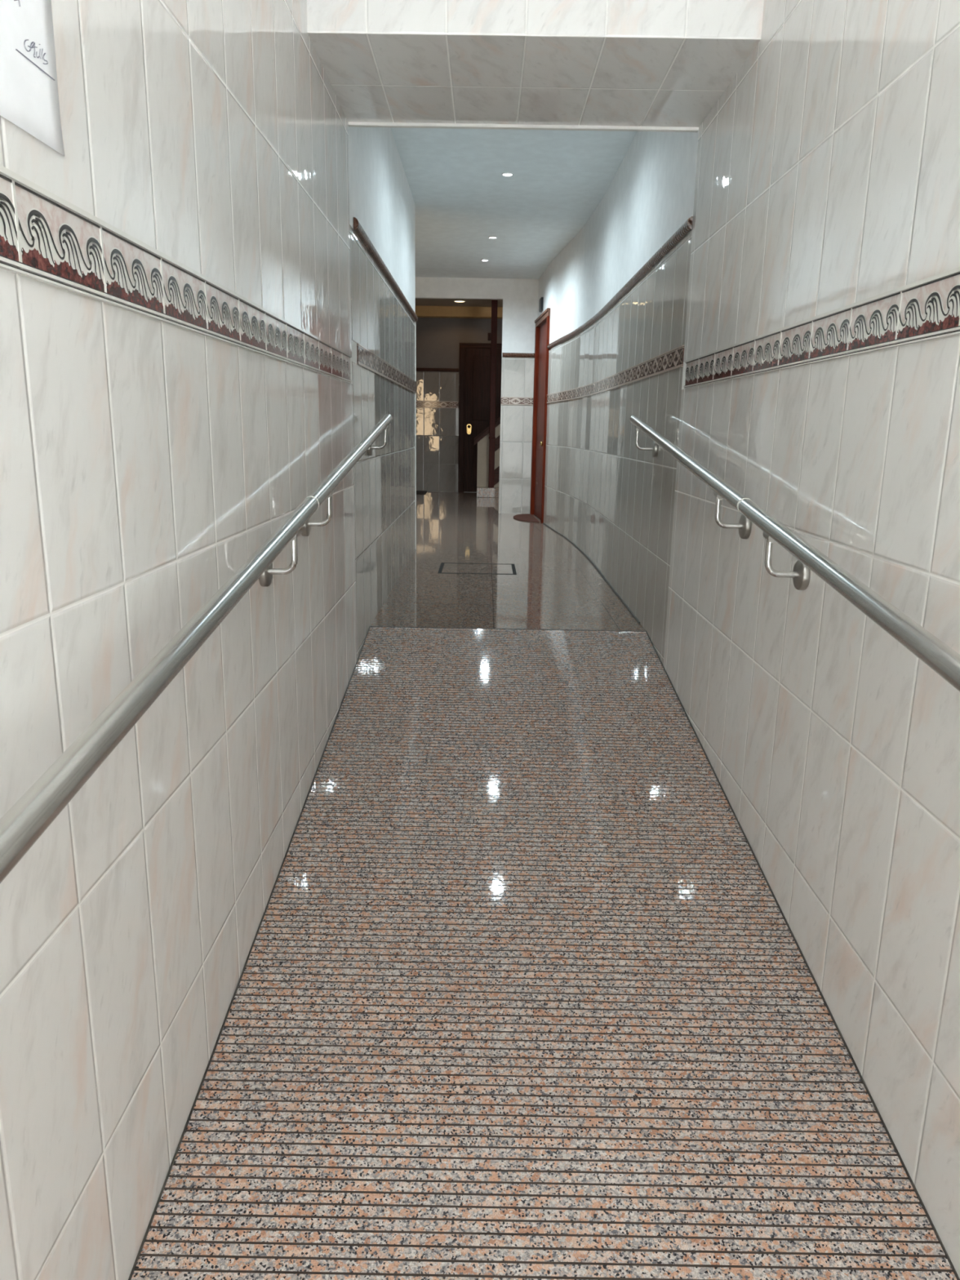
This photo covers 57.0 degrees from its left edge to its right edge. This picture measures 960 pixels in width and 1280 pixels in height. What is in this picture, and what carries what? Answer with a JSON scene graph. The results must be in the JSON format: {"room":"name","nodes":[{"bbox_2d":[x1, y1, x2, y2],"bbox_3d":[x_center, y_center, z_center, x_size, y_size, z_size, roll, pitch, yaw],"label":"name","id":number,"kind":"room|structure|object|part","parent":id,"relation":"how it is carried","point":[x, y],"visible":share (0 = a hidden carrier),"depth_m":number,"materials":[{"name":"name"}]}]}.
{"room":"building entrance corridor","nodes":[
{"label":"building entrance corridor","id":0,"kind":"room"},
{"bbox_2d":[0,0,415,1279],"bbox_3d":[-0.608,-0.681,2.709,0.184,3.726,8.108,1,13,0],"label":"wall","id":1,"kind":"structure","parent":0,"point":[144,460],"depth_m":1.49,"materials":[{"name":"beige tile"}]},
{"bbox_2d":[0,0,64,155],"bbox_3d":[-0.518,-0.727,0.965,0.002,0.303,0.213,1,13,0],"label":"paper notice","id":2,"kind":"object","parent":1,"relation":"attached to","point":[29,97],"visible":1,"depth_m":1.02,"materials":[{"name":"white paper"}]},
{"bbox_2d":[0,164,351,383],"bbox_3d":[-0.517,-0.553,1.354,0.012,0.104,4.264,1,13,0],"label":"frieze","id":3,"kind":"object","parent":1,"relation":"attached to","point":[46,237],"visible":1,"depth_m":1.30},
{"bbox_2d":[0,413,392,884],"bbox_3d":[-0.476,-0.217,1.950,0.100,0.619,4.581,1,13,0],"label":"handrail","id":4,"kind":"object","parent":1,"relation":"attached to","point":[29,817],"visible":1,"depth_m":1.18,"materials":[{"name":"metal"}]},
{"bbox_3d":[-0.475,-0.205,2.123,0.074,0.098,0.016,1,13,0],"label":"rod","id":5,"kind":"part","parent":4,"relation":"part of","materials":[{"name":"metal"}]},
{"bbox_3d":[-0.470,-0.382,2.592,0.074,0.098,0.016,1,13,0],"label":"rod","id":6,"kind":"part","parent":4,"relation":"part of","materials":[{"name":"metal"}]},
{"bbox_3d":[-0.457,-0.913,3.999,0.074,0.098,0.016,1,13,0],"label":"rod","id":7,"kind":"part","parent":4,"relation":"part of","materials":[{"name":"metal"}]},
{"bbox_2d":[353,217,417,321],"bbox_3d":[-0.475,-1.994,4.972,0.020,0.046,3.094,1,13,0],"label":"trim","id":8,"kind":"structure","parent":1,"relation":"attached to","point":[357,228],"depth_m":4.25,"materials":[{"name":"wood"}]},
{"bbox_2d":[356,342,416,392],"bbox_3d":[-0.494,-1.528,5.107,0.016,0.081,3.048,1,13,0],"label":"border","id":9,"kind":"structure","parent":1,"relation":"attached to","point":[366,358],"depth_m":4.46,"materials":[{"name":"grey tile"}]},
{"bbox_2d":[415,339,416,549],"bbox_3d":[-0.486,-1.518,6.675,0.005,1.672,0.012,1,13,0],"label":"trim","id":10,"kind":"structure","parent":1,"relation":"attached to","point":[415,340],"depth_m":6.69,"materials":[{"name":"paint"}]},
{"bbox_2d":[415,317,502,492],"bbox_3d":[-0.126,-3.594,12.846,3.680,3.128,0.138,1,13,0],"label":"wall","id":11,"kind":"structure","parent":0,"point":[438,340],"depth_m":12.78,"materials":[{"name":"tile"}]},
{"bbox_2d":[416,400,458,408],"bbox_3d":[-1.095,-3.423,12.824,1.564,0.093,0.016,1,13,0],"label":"border","id":12,"kind":"structure","parent":11,"relation":"attached to","point":[432,404],"depth_m":12.82,"materials":[{"name":"brown tile"}]},
{"bbox_2d":[416,368,458,372],"bbox_3d":[-1.087,-3.889,12.701,1.564,0.048,0.020,1,13,0],"label":"trim","id":13,"kind":"structure","parent":11,"relation":"attached to","point":[451,370],"depth_m":12.69,"materials":[{"name":"brown wood"}]},
{"bbox_2d":[415,305,502,319],"bbox_3d":[-0.110,-4.609,12.444,3.496,0.138,0.172,1,13,0],"label":"beam","id":14,"kind":"structure","parent":11,"relation":"attached to","point":[447,312],"depth_m":12.36,"materials":[{"name":"paint"}]},
{"bbox_2d":[457,342,502,492],"bbox_3d":[0.124,-3.200,12.825,0.867,2.102,0.082,1,13,0],"label":"door","id":15,"kind":"structure","parent":11,"relation":"in","point":[474,372],"depth_m":12.78,"materials":[{"name":"brown wood"}]},
{"bbox_3d":[-0.160,-3.071,12.876,0.071,0.148,0.006,1,13,0],"label":"lock plate","id":16,"kind":"part","parent":15,"relation":"part of","materials":[{"name":"gold metal"}]},
{"bbox_2d":[415,297,502,306],"bbox_3d":[-0.118,-4.383,11.002,3.680,0.092,3.358,1,13,0],"label":"ceiling","id":17,"kind":"structure","parent":0,"point":[423,302],"depth_m":12.01,"materials":[{"name":"paint"}]},
{"bbox_2d":[453,300,466,302],"bbox_3d":[-0.274,-4.538,11.853,0.177,0.007,0.177,1,13,0],"label":"recessed light","id":18,"kind":"object","parent":17,"relation":"in","point":[458,301],"visible":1,"depth_m":11.85,"materials":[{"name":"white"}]},
{"bbox_2d":[415,276,538,513],"bbox_3d":[-0.475,-2.589,9.672,2.576,2.638,0.069,1,13,0],"label":"wall","id":19,"kind":"structure","parent":0,"point":[519,296],"depth_m":9.53,"materials":[{"name":"grey tile"}]},
{"bbox_2d":[500,396,533,404],"bbox_3d":[0.410,-2.602,9.628,0.365,0.081,0.016,1,13,0],"label":"border","id":20,"kind":"structure","parent":19,"relation":"attached to","point":[504,400],"depth_m":9.62,"materials":[{"name":"beige tile"}]},
{"bbox_2d":[502,352,534,357],"bbox_3d":[0.420,-3.063,9.505,0.359,0.046,0.020,1,13,0],"label":"trim","id":21,"kind":"structure","parent":19,"relation":"attached to","point":[504,354],"depth_m":9.50,"materials":[{"name":"wood"}]},
{"bbox_2d":[391,127,636,279],"bbox_3d":[-0.436,-3.204,6.275,2.933,0.207,6.389,1,13,0],"label":"ceiling","id":22,"kind":"structure","parent":0,"point":[462,197],"depth_m":5.92,"materials":[{"name":"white paint"}]},
{"bbox_2d":[502,172,513,176],"bbox_3d":[0.172,-2.900,5.508,0.071,0.007,0.071,1,13,0],"label":"recessed light","id":23,"kind":"object","parent":22,"relation":"in","point":[504,174],"visible":1,"depth_m":5.50,"materials":[{"name":"white"}]},
{"bbox_2d":[306,0,764,127],"bbox_3d":[0.165,-2.212,2.831,1.308,0.782,0.764,1,13,0],"label":"wall header","id":24,"kind":"structure","parent":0,"point":[635,63],"depth_m":2.69,"materials":[{"name":"beige tile"}]},
{"bbox_2d":[347,121,698,132],"bbox_3d":[0.162,-1.928,3.303,1.308,0.034,0.023,1,13,0],"label":"trim","id":25,"kind":"structure","parent":24,"relation":"attached to","point":[351,124],"depth_m":3.30,"materials":[{"name":"paint"}]},
{"bbox_2d":[130,491,956,1279],"bbox_3d":[-0.208,-0.072,6.222,3.680,0.920,14.662,1,13,0],"label":"floor","id":26,"kind":"structure","parent":0,"point":[522,993],"depth_m":1.92,"materials":[{"name":"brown stone"}]},
{"bbox_2d":[416,490,426,493],"bbox_3d":[-0.950,-2.143,12.821,0.334,0.013,0.437,1,13,0],"label":"door mat","id":27,"kind":"object","parent":26,"relation":"on","point":[417,491],"visible":0.44,"depth_m":12.82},
{"bbox_2d":[437,562,516,574],"bbox_3d":[-0.017,-0.481,5.975,0.513,0.006,0.460,1,13,0],"label":"floor hatch","id":28,"kind":"object","parent":26,"relation":"in","point":[445,567],"visible":1,"depth_m":5.96,"materials":[{"name":"metal"}]},
{"bbox_2d":[474,299,500,497],"bbox_3d":[0.550,-3.311,12.306,1.244,2.574,0.920,1,13,0],"label":"staircase","id":29,"kind":"structure","parent":26,"relation":"on","point":[488,441],"depth_m":12.14,"materials":[{"name":"brown wood"}]},
{"bbox_3d":[0.547,-2.895,12.175,1.157,1.564,0.080,1,13,0],"label":"panel","id":30,"kind":"part","parent":29,"relation":"part of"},
{"bbox_3d":[0.174,-3.245,12.005,0.097,2.574,0.097,1,13,0],"label":"newel post","id":31,"kind":"part","parent":29,"relation":"part of","materials":[{"name":"wood"}]},
{"bbox_2d":[370,626,645,631],"bbox_3d":[0.132,-0.047,4.185,1.308,0.012,0.009,1,13,0],"label":"trim","id":32,"kind":"structure","parent":26,"relation":"on","point":[371,626],"depth_m":4.18,"materials":[{"name":"grey stone"}]},
{"bbox_2d":[513,513,539,522],"bbox_3d":[0.470,-1.298,9.397,0.225,0.007,0.858,0,13,-3],"label":"door mat","id":33,"kind":"object","parent":26,"relation":"on","point":[527,517],"visible":1,"depth_m":9.35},
{"bbox_2d":[543,130,698,665],"bbox_3d":[0.870,-1.704,6.064,0.281,2.638,5.306,1,13,-2],"label":"wall","id":34,"kind":"structure","parent":0,"point":[614,500],"depth_m":4.93,"materials":[{"name":"grey tile"}]},
{"bbox_2d":[537,262,551,316],"bbox_3d":[0.720,-2.442,9.136,0.184,2.638,1.037,0,13,-3],"label":"wall","id":35,"kind":"structure","parent":34,"relation":"in","point":[544,281],"depth_m":8.77,"materials":[{"name":"white paint"}]},
{"bbox_2d":[529,307,550,523],"bbox_3d":[0.657,-2.288,9.166,0.146,2.047,1.043,0,13,-3],"label":"door","id":36,"kind":"structure","parent":35,"relation":"attached to","point":[542,322],"depth_m":9.25,"materials":[{"name":"red wood"}]},
{"bbox_2d":[538,297,543,311],"bbox_3d":[0.624,-3.423,9.025,0.025,0.124,0.161,0,13,-3],"label":"sign plate","id":37,"kind":"object","parent":35,"relation":"attached to","point":[541,300],"visible":1,"depth_m":8.96,"materials":[{"name":"black plastic"}]},
{"bbox_2d":[542,523,639,623],"bbox_3d":[0.758,-0.627,6.625,0.106,0.012,4.690,0,13,-2],"label":"baseboard","id":38,"kind":"structure","parent":34,"relation":"attached to","point":[584,554],"depth_m":5.61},
{"bbox_2d":[546,345,684,403],"bbox_3d":[0.779,-1.734,6.052,0.112,0.081,5.289,1,13,-2],"label":"border","id":39,"kind":"structure","parent":34,"relation":"attached to","point":[673,359],"depth_m":4.71,"materials":[{"name":"grey tile"}]},
{"bbox_2d":[546,216,693,349],"bbox_3d":[0.775,-2.205,5.939,0.116,0.046,5.288,1,13,-2],"label":"trim","id":40,"kind":"structure","parent":34,"relation":"attached to","point":[686,227],"depth_m":4.49,"materials":[{"name":"wood"}]},
{"bbox_2d":[663,0,959,1278],"bbox_3d":[0.872,-0.285,1.152,0.184,3.726,4.915,1,13,0],"label":"wall","id":41,"kind":"structure","parent":0,"point":[828,174],"depth_m":1.89,"materials":[{"name":"beige tile"}]},
{"bbox_2d":[128,625,959,1279],"bbox_3d":[0.108,0.907,1.664,1.308,0.703,5.348,1,13,0],"label":"baseboard","id":42,"kind":"structure","parent":41,"relation":"attached to","point":[947,1256],"depth_m":1.88,"materials":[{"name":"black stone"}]},
{"bbox_2d":[629,414,959,691],"bbox_3d":[0.725,-0.208,1.938,0.112,0.618,4.572,1,13,0],"label":"handrail","id":43,"kind":"object","parent":41,"relation":"attached to","point":[935,654],"visible":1,"depth_m":1.82,"materials":[{"name":"metal"}]},
{"bbox_3d":[0.744,-0.905,3.992,0.086,0.098,0.016,1,13,0],"label":"rod","id":44,"kind":"part","parent":43,"relation":"part of","materials":[{"name":"metal"}]},
{"bbox_3d":[0.730,-0.374,2.584,0.086,0.098,0.016,1,13,0],"label":"rod","id":45,"kind":"part","parent":43,"relation":"part of","materials":[{"name":"metal"}]},
{"bbox_3d":[0.725,-0.198,2.116,0.086,0.098,0.016,1,13,0],"label":"rod","id":46,"kind":"part","parent":43,"relation":"part of","materials":[{"name":"metal"}]},
{"bbox_2d":[683,266,959,388],"bbox_3d":[0.779,-0.531,1.350,0.012,0.104,4.264,1,13,0],"label":"frieze","id":47,"kind":"object","parent":41,"relation":"attached to","point":[928,308],"visible":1,"depth_m":1.88}
]}

